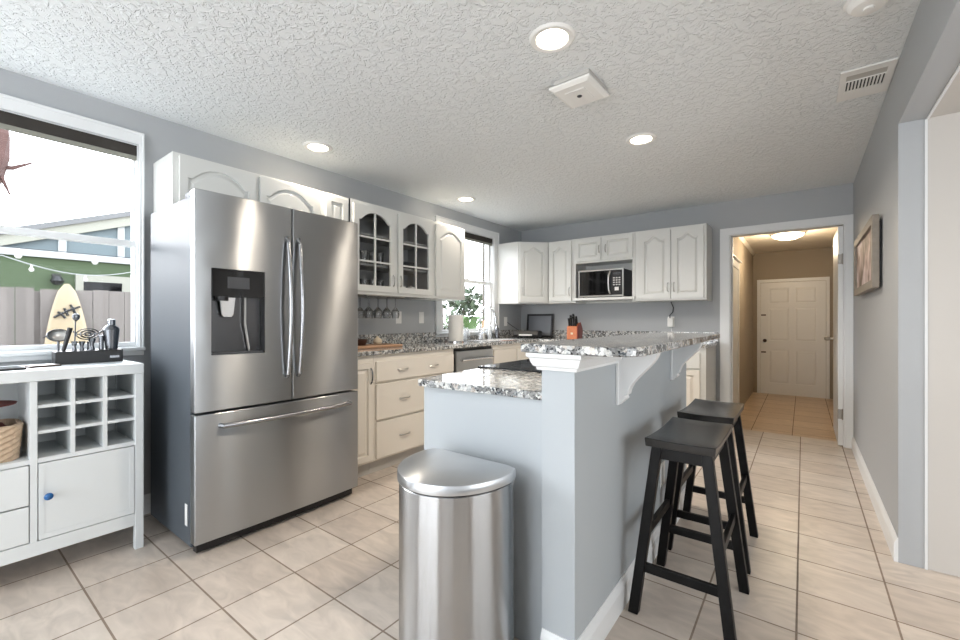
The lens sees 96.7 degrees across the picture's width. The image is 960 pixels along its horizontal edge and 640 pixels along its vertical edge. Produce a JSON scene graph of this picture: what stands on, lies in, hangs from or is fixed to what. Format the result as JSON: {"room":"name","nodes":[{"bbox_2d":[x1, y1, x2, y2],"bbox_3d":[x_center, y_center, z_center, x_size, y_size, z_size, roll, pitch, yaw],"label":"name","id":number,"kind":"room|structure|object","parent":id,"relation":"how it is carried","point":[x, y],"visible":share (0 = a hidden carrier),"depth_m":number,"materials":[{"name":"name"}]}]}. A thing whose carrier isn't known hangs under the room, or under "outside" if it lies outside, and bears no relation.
{"room":"kitchen","nodes":[
{"label":"kitchen","id":0,"kind":"room"},
{"bbox_2d":[0,68,520,494],"bbox_3d":[-1.824,-0.040,3.010,0.140,2.440,7.800,0,0,37],"label":"wall","id":1,"kind":"structure","parent":0,"point":[162,136],"depth_m":2.86,"materials":[{"name":"grey paint"}]},
{"bbox_2d":[0,93,145,362],"bbox_3d":[-2.933,-0.458,1.505,0.165,1.339,2.818,0,0,37],"label":"window","id":2,"kind":"structure","parent":1,"relation":"in","point":[10,121],"depth_m":2.40,"materials":[{"name":"white paint"}]},
{"bbox_2d":[144,493,150,514],"bbox_3d":[-2.757,1.123,1.647,0.016,0.115,4.500,0,0,37],"label":"baseboard","id":3,"kind":"structure","parent":1,"relation":"attached to","point":[147,498],"depth_m":2.60,"materials":[{"name":"white paint"}]},
{"bbox_2d":[153,151,319,214],"bbox_3d":[-1.583,-0.811,2.893,0.376,0.307,0.936,0,0,37],"label":"upper cabinet","id":4,"kind":"object","parent":1,"relation":"attached to","point":[175,174],"visible":0.62,"depth_m":2.63,"materials":[{"name":"white paint"}]},
{"bbox_2d":[320,191,348,220],"bbox_3d":[-1.224,-0.588,3.367,0.376,0.755,0.251,0,0,37],"label":"upper cabinet","id":5,"kind":"object","parent":1,"relation":"attached to","point":[331,205],"visible":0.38,"depth_m":3.26,"materials":[{"name":"white paint"}]},
{"bbox_2d":[349,198,432,298],"bbox_3d":[-0.856,-0.588,3.842,0.386,0.755,0.945,0,0,37],"label":"upper cabinet","id":6,"kind":"object","parent":1,"relation":"attached to","point":[402,237],"visible":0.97,"depth_m":3.88,"materials":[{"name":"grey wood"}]},
{"bbox_2d":[358,295,404,298],"bbox_3d":[-0.903,-0.199,3.755,0.256,0.015,0.420,0,0,37],"label":"stemware rack","id":7,"kind":"object","parent":6,"relation":"attached to","point":[384,297],"visible":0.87,"depth_m":3.71,"materials":[{"name":"grey metal"}]},
{"bbox_2d":[359,232,426,249],"bbox_3d":[-0.884,-0.713,3.863,0.295,0.018,0.909,0,0,37],"label":"shelf","id":8,"kind":"object","parent":6,"relation":"attached to","point":[362,241],"depth_m":3.92,"materials":[{"name":"grey wood"}]},
{"bbox_2d":[359,262,426,274],"bbox_3d":[-0.884,-0.462,3.863,0.295,0.018,0.909,0,0,37],"label":"shelf","id":9,"kind":"object","parent":6,"relation":"attached to","point":[367,268],"depth_m":3.91,"materials":[{"name":"grey"}]},
{"bbox_2d":[403,262,414,268],"bbox_3d":[-0.719,-0.506,4.055,0.220,0.070,0.217,0,0,37],"label":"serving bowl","id":10,"kind":"object","parent":6,"relation":"on","point":[404,263],"visible":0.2,"depth_m":3.99,"materials":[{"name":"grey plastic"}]},
{"bbox_2d":[396,311,401,323],"bbox_3d":[-0.805,-0.025,4.233,0.008,0.120,0.072,0,0,37],"label":"wall outlet","id":11,"kind":"object","parent":1,"relation":"attached to","point":[398,320],"visible":0.94,"depth_m":4.24,"materials":[{"name":"white plastic"}]},
{"bbox_2d":[419,312,423,322],"bbox_3d":[-0.615,-0.025,4.484,0.008,0.120,0.072,0,0,37],"label":"wall outlet","id":12,"kind":"object","parent":1,"relation":"attached to","point":[421,314],"visible":1,"depth_m":4.48,"materials":[{"name":"white plastic"}]},
{"bbox_2d":[412,221,464,300],"bbox_3d":[-0.434,-0.588,4.434,0.348,0.755,0.505,0,0,37],"label":"upper cabinet","id":13,"kind":"object","parent":1,"relation":"attached to","point":[448,241],"visible":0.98,"depth_m":4.32,"materials":[{"name":"white paint"}]},
{"bbox_2d":[435,215,499,336],"bbox_3d":[-0.166,-0.475,5.163,0.165,1.330,1.213,0,0,37],"label":"window","id":14,"kind":"structure","parent":1,"relation":"in","point":[491,241],"depth_m":5.51,"materials":[{"name":"white paint"}]},
{"bbox_2d":[358,329,718,343],"bbox_3d":[0.548,0.183,3.974,2.477,0.100,3.399,0,0,37],"label":"backsplash","id":15,"kind":"structure","parent":1,"relation":"attached to","point":[398,338],"depth_m":4.67,"materials":[{"name":"stone"}]},
{"bbox_2d":[0,0,920,252],"bbox_3d":[0.897,-1.295,3.515,3.870,0.130,12.170,0,0,37],"label":"ceiling","id":16,"kind":"structure","parent":0,"point":[437,102],"depth_m":2.30,"materials":[{"name":"white paint"}]},
{"bbox_2d":[303,141,332,152],"bbox_3d":[-1.180,-1.255,3.110,0.204,0.010,0.204,0,0,37],"label":"recessed light","id":17,"kind":"object","parent":16,"relation":"in","point":[313,146],"visible":1,"depth_m":3.10,"materials":[{"name":"white plastic"}]},
{"bbox_2d":[456,196,475,201],"bbox_3d":[-0.146,-1.255,4.446,0.204,0.010,0.204,0,0,37],"label":"recessed light","id":18,"kind":"object","parent":16,"relation":"in","point":[462,198],"visible":1,"depth_m":4.43,"materials":[{"name":"white plastic"}]},
{"bbox_2d":[529,22,574,52],"bbox_3d":[0.322,-1.255,1.908,0.204,0.010,0.204,0,0,37],"label":"recessed light","id":19,"kind":"object","parent":16,"relation":"in","point":[552,37],"visible":1,"depth_m":1.90,"materials":[{"name":"white plastic"}]},
{"bbox_2d":[549,68,609,108],"bbox_3d":[0.537,-1.234,2.307,0.230,0.053,0.267,0,0,39],"label":"exhaust fan cover","id":20,"kind":"object","parent":16,"relation":"attached to","point":[583,87],"visible":1,"depth_m":2.25,"materials":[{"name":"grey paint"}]},
{"bbox_2d":[626,133,656,145],"bbox_3d":[1.121,-1.255,2.972,0.204,0.010,0.204,0,0,37],"label":"recessed light","id":21,"kind":"object","parent":16,"relation":"in","point":[639,139],"visible":1,"depth_m":2.96,"materials":[{"name":"white plastic"}]},
{"bbox_2d":[770,230,806,239],"bbox_3d":[4.298,-1.175,5.964,0.420,0.110,0.420,0,0,37],"label":"hall ceiling light","id":22,"kind":"object","parent":16,"relation":"attached to","point":[796,234],"visible":0.86,"depth_m":5.86,"materials":[{"name":"white glass"}]},
{"bbox_2d":[843,0,888,16],"bbox_3d":[1.513,-1.232,1.664,0.150,0.055,0.150,0,0,37],"label":"smoke detector","id":23,"kind":"object","parent":16,"relation":"attached to","point":[855,8],"visible":1,"depth_m":1.66,"materials":[{"name":"white plastic"}]},
{"bbox_2d":[836,57,897,102],"bbox_3d":[2.029,-1.255,2.252,0.212,0.010,0.360,0,0,37],"label":"ceiling vent","id":24,"kind":"object","parent":16,"relation":"in","point":[874,78],"visible":1,"depth_m":2.23,"materials":[{"name":"white plastic"}]},
{"bbox_2d":[0,428,959,639],"bbox_3d":[0.707,1.230,1.133,6.440,0.100,8.140,0,0,37],"label":"floor","id":25,"kind":"structure","parent":0,"point":[823,567],"depth_m":1.95,"materials":[{"name":"beige tile"}]},
{"bbox_2d":[0,360,143,566],"bbox_3d":[-2.299,0.703,1.784,0.426,0.955,1.360,0,0,37],"label":"sideboard","id":26,"kind":"object","parent":25,"relation":"on","point":[77,476],"visible":0.98,"depth_m":2.06,"materials":[{"name":"white paint"}]},
{"bbox_2d":[0,418,23,462],"bbox_3d":[-2.203,0.542,1.867,0.252,0.158,0.276,0,0,37],"label":"basket","id":27,"kind":"object","parent":26,"relation":"on","point":[10,434],"visible":0.99,"depth_m":1.88,"materials":[{"name":"beige wicker"}]},
{"bbox_3d":[-2.203,0.493,1.867,0.190,0.085,0.209,0,0,37],"label":"folded cloth","id":28,"kind":"object","parent":27,"relation":"in","visible":0},
{"bbox_2d":[0,400,16,406],"bbox_3d":[-2.200,0.407,1.871,0.236,0.068,0.236,0,0,37],"label":"dish","id":29,"kind":"object","parent":28,"relation":"on","point":[3,403],"visible":1,"depth_m":1.94,"materials":[{"name":"red ceramic"}]},
{"bbox_2d":[0,366,26,370],"bbox_3d":[-2.163,0.219,1.887,0.120,0.011,0.200,0,0,31],"label":"tablet","id":30,"kind":"object","parent":26,"relation":"on","point":[7,368],"visible":1,"depth_m":1.92,"materials":[{"name":"black plastic"}]},
{"bbox_2d":[0,449,29,469],"bbox_3d":[-2.422,0.632,1.639,0.365,0.020,0.920,0,0,37],"label":"shelf","id":31,"kind":"object","parent":26,"relation":"attached to","point":[24,458],"depth_m":1.88,"materials":[{"name":"white paint"}]},
{"bbox_2d":[25,363,60,367],"bbox_3d":[-2.107,0.220,2.060,0.070,0.010,0.110,0,0,29],"label":"phone","id":32,"kind":"object","parent":26,"relation":"on","point":[53,364],"visible":0.94,"depth_m":2.04,"materials":[{"name":"white"}]},
{"bbox_2d":[38,430,134,462],"bbox_3d":[-2.025,0.632,2.165,0.365,0.020,0.350,0,0,37],"label":"shelf","id":33,"kind":"object","parent":26,"relation":"attached to","point":[51,448],"depth_m":2.12,"materials":[{"name":"white paint"}]},
{"bbox_2d":[52,349,122,364],"bbox_3d":[-2.074,0.193,2.263,0.098,0.065,0.267,0,0,37],"label":"stand","id":34,"kind":"object","parent":26,"relation":"on","point":[112,355],"visible":0.86,"depth_m":2.22,"materials":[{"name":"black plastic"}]},
{"bbox_2d":[43,329,66,350],"bbox_3d":[-2.159,0.103,2.178,0.018,0.115,0.101,0,0,37],"label":"mesh strainer","id":35,"kind":"object","parent":34,"relation":"on","point":[57,335],"visible":0.92,"depth_m":2.18,"materials":[{"name":"silver metal"}]},
{"bbox_2d":[48,330,65,340],"bbox_3d":[-2.158,0.078,2.184,0.013,0.058,0.080,0,0,37],"label":"bowl","id":36,"kind":"object","parent":35,"relation":"on","point":[53,335],"depth_m":2.18,"materials":[{"name":"metal"}]},
{"bbox_2d":[61,327,72,350],"bbox_3d":[-2.117,0.100,2.190,0.021,0.124,0.045,0,0,37],"label":"muddler","id":37,"kind":"object","parent":34,"relation":"on","point":[69,330],"visible":1,"depth_m":2.18,"materials":[{"name":"black plastic"}]},
{"bbox_2d":[72,313,79,340],"bbox_3d":[-2.111,0.062,2.232,0.015,0.195,0.033,0,0,37],"label":"spoon","id":38,"kind":"object","parent":34,"relation":"on","point":[75,317],"visible":0.93,"depth_m":2.23,"materials":[{"name":"silver metal"}]},
{"bbox_2d":[72,313,79,320],"bbox_3d":[-2.111,-0.013,2.232,0.015,0.043,0.033,0,0,37],"label":"spoon bowl","id":39,"kind":"object","parent":38,"relation":"on","point":[75,317],"depth_m":2.23,"materials":[{"name":"silver metal"}]},
{"bbox_2d":[78,341,85,350],"bbox_3d":[-2.091,0.136,2.242,0.030,0.048,0.030,0,0,37],"label":"jigger","id":40,"kind":"object","parent":34,"relation":"on","point":[81,343],"visible":1,"depth_m":2.23,"materials":[{"name":"silver metal"}]},
{"bbox_2d":[72,328,102,349],"bbox_3d":[-2.094,0.102,2.280,0.010,0.116,0.124,0,0,37],"label":"strainer","id":41,"kind":"object","parent":34,"relation":"on","point":[84,330],"visible":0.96,"depth_m":2.28,"materials":[{"name":"silver metal"}]},
{"bbox_2d":[87,338,95,349],"bbox_3d":[-2.067,0.129,2.274,0.036,0.062,0.036,0,0,37],"label":"jigger","id":42,"kind":"object","parent":34,"relation":"on","point":[91,340],"visible":0.92,"depth_m":2.27,"materials":[{"name":"silver metal"}]},
{"bbox_2d":[98,335,103,349],"bbox_3d":[-2.043,0.120,2.304,0.026,0.080,0.026,0,0,37],"label":"bottle opener","id":43,"kind":"object","parent":34,"relation":"on","point":[101,337],"visible":1,"depth_m":2.30,"materials":[{"name":"silver metal"}]},
{"bbox_2d":[103,319,119,349],"bbox_3d":[-2.018,0.077,2.338,0.073,0.166,0.073,0,0,37],"label":"cocktail shaker","id":44,"kind":"object","parent":34,"relation":"on","point":[111,332],"visible":0.97,"depth_m":2.32,"materials":[{"name":"silver metal"}]},
{"bbox_2d":[103,330,119,349],"bbox_3d":[-2.018,0.107,2.338,0.073,0.105,0.073,0,0,37],"label":"cup","id":45,"kind":"object","parent":44,"relation":"on","point":[111,337],"depth_m":2.31,"materials":[{"name":"silver metal"}]},
{"bbox_2d":[151,188,357,552],"bbox_3d":[-1.351,0.263,2.665,0.754,1.834,0.965,0,0,37],"label":"refrigerator","id":46,"kind":"object","parent":25,"relation":"on","point":[254,304],"visible":1,"depth_m":2.35,"materials":[{"name":"grey metal"}]},
{"bbox_2d":[353,355,373,477],"bbox_3d":[-1.102,0.723,3.307,0.648,0.913,0.245,0,0,37],"label":"base cabinet","id":47,"kind":"object","parent":25,"relation":"on","point":[365,363],"visible":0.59,"depth_m":3.17,"materials":[{"name":"white paint"}]},
{"bbox_2d":[369,349,453,473],"bbox_3d":[-0.746,0.723,3.777,0.648,0.913,0.930,0,0,37],"label":"base cabinet","id":48,"kind":"object","parent":25,"relation":"on","point":[398,398],"visible":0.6,"depth_m":3.44,"materials":[{"name":"white paint"}]},
{"bbox_2d":[358,329,718,356],"bbox_3d":[0.548,0.199,3.974,2.477,0.132,3.399,0,0,37],"label":"countertop","id":49,"kind":"structure","parent":48,"relation":"on","point":[412,342],"depth_m":4.42,"materials":[{"name":"grey stone"}]},
{"bbox_2d":[358,343,402,348],"bbox_3d":[-0.965,0.222,3.564,0.240,0.022,0.640,0,0,37],"label":"cutting board","id":50,"kind":"object","parent":49,"relation":"on","point":[382,345],"visible":0.51,"depth_m":3.58,"materials":[{"name":"brown wood"}]},
{"bbox_2d":[358,339,367,345],"bbox_3d":[-1.009,0.186,3.572,0.136,0.050,0.136,0,0,37],"label":"bowl","id":51,"kind":"object","parent":50,"relation":"on","point":[361,342],"visible":0.55,"depth_m":3.53,"materials":[{"name":"brown wood"}]},
{"bbox_2d":[373,336,381,343],"bbox_3d":[-0.897,0.175,3.738,0.080,0.071,0.079,0,0,37],"label":"garlic keeper","id":52,"kind":"object","parent":50,"relation":"on","point":[377,340],"visible":0.98,"depth_m":3.71,"materials":[{"name":"beige ceramic"}]},
{"bbox_2d":[448,312,463,342],"bbox_3d":[-0.254,0.073,4.505,0.170,0.320,0.170,0,0,37],"label":"paper towel holder","id":53,"kind":"object","parent":49,"relation":"on","point":[455,321],"visible":0.95,"depth_m":4.44,"materials":[{"name":"white paper"}]},
{"bbox_2d":[478,306,495,338],"bbox_3d":[0.098,0.032,5.113,0.247,0.402,0.133,0,0,37],"label":"kitchen faucet","id":54,"kind":"object","parent":49,"relation":"on","point":[483,308],"visible":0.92,"depth_m":5.12,"materials":[{"name":"silver metal"}]},
{"bbox_2d":[467,338,521,341],"bbox_3d":[0.170,0.328,4.974,0.368,0.195,0.698,0,0,37],"label":"sink","id":55,"kind":"object","parent":49,"relation":"in","point":[496,339],"visible":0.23,"depth_m":5.14,"materials":[{"name":"silver metal"}]},
{"bbox_2d":[513,330,541,337],"bbox_3d":[0.632,0.186,5.685,0.340,0.095,0.266,0,0,20],"label":"countertop grill","id":56,"kind":"object","parent":49,"relation":"on","point":[516,333],"visible":0.97,"depth_m":5.58,"materials":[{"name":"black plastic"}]},
{"bbox_2d":[526,314,553,336],"bbox_3d":[0.815,0.075,5.838,0.400,0.315,0.057,0,0,37],"label":"serving tray","id":57,"kind":"object","parent":49,"relation":"on","point":[535,322],"visible":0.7,"depth_m":5.82,"materials":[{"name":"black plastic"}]},
{"bbox_2d":[567,322,582,338],"bbox_3d":[1.147,0.130,5.164,0.133,0.205,0.194,0,0,31],"label":"knife block","id":58,"kind":"object","parent":49,"relation":"on","point":[573,332],"visible":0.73,"depth_m":5.09,"materials":[{"name":"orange wood"}]},
{"bbox_2d":[397,448,515,639],"bbox_3d":[-0.128,0.839,1.463,0.424,0.683,0.349,0,0,37],"label":"trash can","id":59,"kind":"object","parent":25,"relation":"on","point":[456,510],"visible":1,"depth_m":1.35,"materials":[{"name":"silver metal"}]},
{"bbox_2d":[453,346,493,372],"bbox_3d":[-0.272,0.723,4.388,0.668,0.911,0.610,0,0,37],"label":"dishwasher","id":60,"kind":"object","parent":25,"relation":"on","point":[469,358],"visible":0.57,"depth_m":4.16,"materials":[{"name":"silver metal"}]},
{"bbox_2d":[478,359,541,372],"bbox_3d":[0.468,0.714,2.418,0.721,0.933,0.772,0,0,37],"label":"range","id":61,"kind":"object","parent":25,"relation":"on","point":[525,365],"visible":0.15,"depth_m":2.28,"materials":[{"name":"black metal"}]},
{"bbox_2d":[491,342,533,363],"bbox_3d":[0.173,0.723,5.015,0.621,0.913,0.925,0,0,37],"label":"base cabinet","id":62,"kind":"object","parent":25,"relation":"on","point":[507,352],"visible":0.06,"depth_m":4.69,"materials":[{"name":"white paint"}]},
{"bbox_2d":[424,342,703,639],"bbox_3d":[0.586,0.646,2.234,0.890,1.068,1.730,0,0,37],"label":"kitchen island","id":63,"kind":"object","parent":25,"relation":"on","point":[579,454],"visible":0.65,"depth_m":1.57,"materials":[{"name":"grey paint"}]},
{"bbox_2d":[418,368,541,399],"bbox_3d":[0.106,0.270,1.880,0.651,0.030,0.514,0,0,37],"label":"island countertop","id":64,"kind":"structure","parent":63,"relation":"on","point":[518,384],"depth_m":1.77,"materials":[{"name":"stone"}]},
{"bbox_2d":[521,332,719,356],"bbox_3d":[0.808,0.097,2.044,0.404,0.029,1.725,0,0,37],"label":"island countertop","id":65,"kind":"structure","parent":63,"relation":"on","point":[644,344],"depth_m":1.50,"materials":[{"name":"stone"}]},
{"bbox_2d":[660,461,664,486],"bbox_3d":[0.972,0.820,2.274,0.006,0.120,0.080,0,0,37],"label":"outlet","id":66,"kind":"object","parent":63,"relation":"attached to","point":[662,469],"depth_m":2.26,"materials":[{"name":"white plastic"}]},
{"bbox_2d":[628,417,749,639],"bbox_3d":[0.886,0.822,1.793,0.382,0.717,0.455,0,0,37],"label":"bar stool","id":67,"kind":"object","parent":25,"relation":"on","point":[680,440],"visible":1,"depth_m":1.70,"materials":[{"name":"black paint"}]},
{"bbox_2d":[686,345,715,406],"bbox_3d":[2.015,0.723,4.604,0.850,0.913,0.621,0,0,37],"label":"base cabinet","id":68,"kind":"object","parent":25,"relation":"on","point":[701,367],"visible":0.14,"depth_m":4.18,"materials":[{"name":"white paint"}]},
{"bbox_2d":[668,398,757,574],"bbox_3d":[1.234,0.822,2.270,0.382,0.717,0.455,0,0,37],"label":"bar stool","id":69,"kind":"object","parent":25,"relation":"on","point":[698,409],"visible":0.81,"depth_m":2.22,"materials":[{"name":"black wood"}]},
{"bbox_2d":[521,183,852,400],"bbox_3d":[2.045,-0.040,5.049,3.570,2.440,0.120,0,0,37],"label":"wall","id":70,"kind":"structure","parent":0,"point":[689,316],"depth_m":4.78,"materials":[{"name":"grey paint"}]},
{"bbox_2d":[498,242,550,304],"bbox_3d":[0.644,-0.600,5.647,0.610,0.780,0.611,0,0,37],"label":"upper cabinet","id":71,"kind":"object","parent":70,"relation":"attached to","point":[523,267],"visible":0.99,"depth_m":5.42,"materials":[{"name":"white paint"}]},
{"bbox_2d":[549,239,581,303],"bbox_3d":[1.093,-0.600,5.453,0.340,0.780,0.378,0,0,37],"label":"upper cabinet","id":72,"kind":"object","parent":70,"relation":"attached to","point":[560,252],"visible":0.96,"depth_m":5.32,"materials":[{"name":"white paint"}]},
{"bbox_2d":[572,232,637,303],"bbox_3d":[1.527,-0.600,5.125,0.745,0.780,0.378,0,0,37],"label":"upper cabinet","id":73,"kind":"object","parent":70,"relation":"attached to","point":[615,250],"visible":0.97,"depth_m":5.06,"materials":[{"name":"white paint"}]},
{"bbox_2d":[572,296,634,301],"bbox_3d":[1.533,-0.250,5.134,0.745,0.030,0.358,0,0,37],"label":"shelf","id":74,"kind":"object","parent":73,"relation":"attached to","point":[575,298],"depth_m":5.12,"materials":[{"name":"white paint"}]},
{"bbox_2d":[579,268,631,297],"bbox_3d":[1.493,-0.430,5.123,0.545,0.330,0.343,0,0,37],"label":"microwave","id":75,"kind":"object","parent":73,"relation":"on","point":[614,282],"visible":0.94,"depth_m":5.00,"materials":[{"name":"grey plastic"}]},
{"bbox_2d":[635,223,711,301],"bbox_3d":[2.111,-0.600,4.684,0.715,0.780,0.378,0,0,37],"label":"upper cabinet","id":76,"kind":"object","parent":70,"relation":"attached to","point":[672,264],"visible":1,"depth_m":4.55,"materials":[{"name":"white paint"}]},
{"bbox_2d":[720,214,853,447],"bbox_3d":[3.032,0.105,4.289,1.077,2.150,0.140,0,0,37],"label":"trim","id":77,"kind":"structure","parent":70,"relation":"attached to","point":[727,235],"depth_m":4.24,"materials":[{"name":"white paint"}]},
{"bbox_2d":[824,226,842,445],"bbox_3d":[3.578,0.147,4.332,0.120,2.050,0.812,0,0,37],"label":"door","id":78,"kind":"structure","parent":70,"relation":"in","point":[837,338],"depth_m":4.00,"materials":[{"name":"white paint"}]},
{"bbox_2d":[733,237,752,403],"bbox_3d":[3.793,0.050,6.316,0.100,2.560,4.010,0,0,37],"label":"wall","id":79,"kind":"structure","parent":0,"point":[740,251],"depth_m":6.84,"materials":[{"name":"beige paint"}]},
{"bbox_2d":[733,267,737,402],"bbox_3d":[3.340,0.318,5.624,0.012,2.025,0.780,0,0,37],"label":"door","id":80,"kind":"structure","parent":79,"relation":"in","point":[735,271],"depth_m":5.74,"materials":[{"name":"white paint"}]},
{"bbox_2d":[733,254,741,402],"bbox_3d":[3.355,0.255,5.612,0.050,2.150,1.060,0,0,37],"label":"trim","id":81,"kind":"structure","parent":79,"relation":"attached to","point":[736,261],"depth_m":5.93,"materials":[{"name":"white paint"}]},
{"bbox_2d":[739,237,754,255],"bbox_3d":[3.845,-1.205,6.276,0.030,0.050,4.010,0,0,37],"label":"trim","id":82,"kind":"structure","parent":79,"relation":"attached to","point":[742,239],"depth_m":6.88,"materials":[{"name":"beige paint"}]},
{"bbox_2d":[733,392,836,440],"bbox_3d":[4.352,1.380,6.006,1.365,0.100,4.030,0,0,37],"label":"floor","id":83,"kind":"structure","parent":0,"point":[809,417],"depth_m":5.95,"materials":[{"name":"tile"}]},
{"bbox_2d":[753,247,832,398],"bbox_3d":[5.537,0.050,7.573,1.365,2.560,0.100,0,0,37],"label":"wall","id":84,"kind":"structure","parent":0,"point":[817,262],"depth_m":7.53,"materials":[{"name":"beige paint"}]},
{"bbox_2d":[757,277,829,398],"bbox_3d":[5.473,0.300,7.493,1.030,2.060,0.101,0,0,37],"label":"door","id":85,"kind":"structure","parent":84,"relation":"in","point":[793,317],"depth_m":7.49,"materials":[{"name":"white paint"}]},
{"bbox_2d":[853,0,959,568],"bbox_3d":[1.155,-0.040,0.831,0.100,2.440,7.920,0,0,37],"label":"wall","id":86,"kind":"structure","parent":0,"point":[889,182],"depth_m":2.07,"materials":[{"name":"grey paint"}]},
{"bbox_2d":[854,214,880,295],"bbox_3d":[2.659,-0.405,2.942,0.045,0.430,1.120,0,0,37],"label":"framed picture","id":87,"kind":"object","parent":86,"relation":"attached to","point":[867,246],"visible":1,"depth_m":2.72,"materials":[{"name":"brown wood"}]},
{"bbox_2d":[857,229,870,287],"bbox_3d":[2.656,-0.405,2.944,0.008,0.334,1.024,0,0,37],"label":"print","id":88,"kind":"object","parent":87,"relation":"attached to","point":[864,241],"depth_m":2.94},
{"bbox_2d":[851,436,897,561],"bbox_3d":[2.722,1.123,2.998,0.016,0.115,2.293,0,0,37],"label":"baseboard","id":89,"kind":"structure","parent":86,"relation":"attached to","point":[889,533],"depth_m":2.54,"materials":[{"name":"white paint"}]},
{"bbox_2d":[926,64,959,118],"bbox_3d":[1.125,-0.952,0.708,0.010,0.006,3.287,0,0,37],"label":"trim","id":90,"kind":"structure","parent":86,"relation":"attached to","point":[957,70],"depth_m":1.77,"materials":[{"name":"white paint"}]},
{"bbox_2d":[928,112,959,576],"bbox_3d":[3.203,0.113,1.275,2.630,2.135,0.116,0,0,37],"label":"wall","id":91,"kind":"structure","parent":0,"point":[944,130],"depth_m":1.99,"materials":[{"name":"white paint"}]},
{"bbox_2d":[925,119,927,569],"bbox_3d":[2.111,0.116,2.020,0.010,2.129,0.004,0,0,37],"label":"trim","id":92,"kind":"structure","parent":91,"relation":"attached to","point":[926,120],"depth_m":2.02,"materials":[{"name":"white paint"}]},
{"bbox_2d":[930,71,959,117],"bbox_3d":[2.174,-1.005,-0.085,2.630,0.100,3.527,0,0,37],"label":"ceiling","id":93,"kind":"structure","parent":0,"point":[950,102],"depth_m":1.87,"materials":[{"name":"grey paint"}]},
{"label":"outside","id":94,"kind":"structure","parent":0,"visible":0},
{"bbox_3d":[-16.232,1.580,31.087,56.600,0.100,90.000,0,0,37],"label":"ground","id":95,"kind":"structure","parent":94,"visible":0},
{"bbox_2d":[0,129,32,194],"bbox_3d":[-4.296,-0.770,3.593,0.541,4.600,0.531,0,0,-10],"label":"palm tree","id":96,"kind":"object","parent":95,"relation":"on","point":[4,134],"visible":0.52,"depth_m":3.69,"materials":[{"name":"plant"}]},
{"bbox_2d":[0,211,130,345],"bbox_3d":[-8.629,-1.139,6.652,2.210,5.339,14.200,0,0,37],"label":"house","id":97,"kind":"structure","parent":95,"relation":"on","point":[13,273],"depth_m":7.31,"materials":[{"name":"green"}]},
{"bbox_2d":[50,274,63,284],"bbox_3d":[-7.035,-0.675,7.102,0.210,0.190,0.180,0,0,37],"label":"wall lamp","id":98,"kind":"object","parent":97,"relation":"attached to","point":[55,279],"depth_m":7.08,"materials":[{"name":"black plastic"}]},
{"bbox_2d":[44,284,88,344],"bbox_3d":[-4.472,0.567,4.637,0.168,1.926,0.396,0,0,28],"label":"surfboard","id":99,"kind":"object","parent":95,"relation":"on","point":[66,303],"visible":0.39,"depth_m":4.64,"materials":[{"name":"plastic"}]},
{"bbox_2d":[0,287,442,345],"bbox_3d":[-4.243,0.590,5.243,0.126,1.880,11.237,0,0,37],"label":"wooden fence","id":100,"kind":"object","parent":95,"relation":"on","point":[33,308],"visible":0.06,"depth_m":4.57,"materials":[{"name":"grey wood"}]},
{"bbox_2d":[443,310,453,329],"bbox_3d":[-1.086,0.579,14.871,1.672,1.906,1.638,0,0,37],"label":"leafy tree","id":101,"kind":"object","parent":95,"relation":"on","point":[445,327],"visible":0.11,"depth_m":14.71,"materials":[{"name":"green plant"}]},
{"bbox_2d":[442,285,481,319],"bbox_3d":[-0.823,0.002,16.668,2.148,3.057,2.011,0,0,37],"label":"shrub","id":102,"kind":"object","parent":95,"relation":"on","point":[468,303],"visible":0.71,"depth_m":16.35,"materials":[{"name":"green plant"}]},
{"bbox_2d":[443,316,484,328],"bbox_3d":[-0.234,0.730,7.832,1.026,1.600,1.033,0,0,37],"label":"banana plant","id":103,"kind":"object","parent":95,"relation":"on","point":[470,324],"visible":0.31,"depth_m":7.63,"materials":[{"name":"green plant"}]},
{"bbox_2d":[482,244,484,319],"bbox_3d":[0.201,-0.595,15.255,0.257,4.250,0.185,0,0,37],"label":"utility pole","id":104,"kind":"object","parent":95,"relation":"on","point":[483,245],"visible":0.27,"depth_m":15.22,"materials":[{"name":"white wood"}]},
{"bbox_3d":[2.177,0.020,4.868,0.072,0.120,0.007,0,0,37],"label":"wall outlet","id":105,"kind":"object","parent":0,"visible":0},
{"bbox_2d":[667,318,673,326],"bbox_3d":[2.164,0.025,4.850,0.060,0.100,0.036,0,0,37],"label":"plug adapter","id":106,"kind":"object","parent":105,"relation":"attached to","point":[670,321],"visible":1,"depth_m":4.84,"materials":[{"name":"white plastic"}]},
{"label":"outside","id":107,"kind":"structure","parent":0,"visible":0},
{"bbox_2d":[0,255,130,281],"bbox_3d":[-5.540,-0.624,4.943,0.048,0.263,2.904,0,0,37],"label":"string lights","id":108,"kind":"object","parent":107,"point":[31,269],"visible":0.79,"depth_m":5.33,"materials":[{"name":"grey"}]},
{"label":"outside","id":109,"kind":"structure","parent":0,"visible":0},
{"bbox_2d":[0,246,63,258],"bbox_3d":[-6.916,-1.013,6.604,0.090,0.170,0.674,0,0,37],"label":"string lights","id":110,"kind":"object","parent":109,"point":[18,255],"depth_m":6.47,"materials":[{"name":"grey plastic"}]},
{"bbox_2d":[90,254,97,264],"bbox_3d":[-6.490,-1.014,7.167,0.090,0.170,0.088,0,0,37],"label":"string lights","id":111,"kind":"object","parent":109,"point":[94,261],"depth_m":7.16,"materials":[{"name":"white glass"}]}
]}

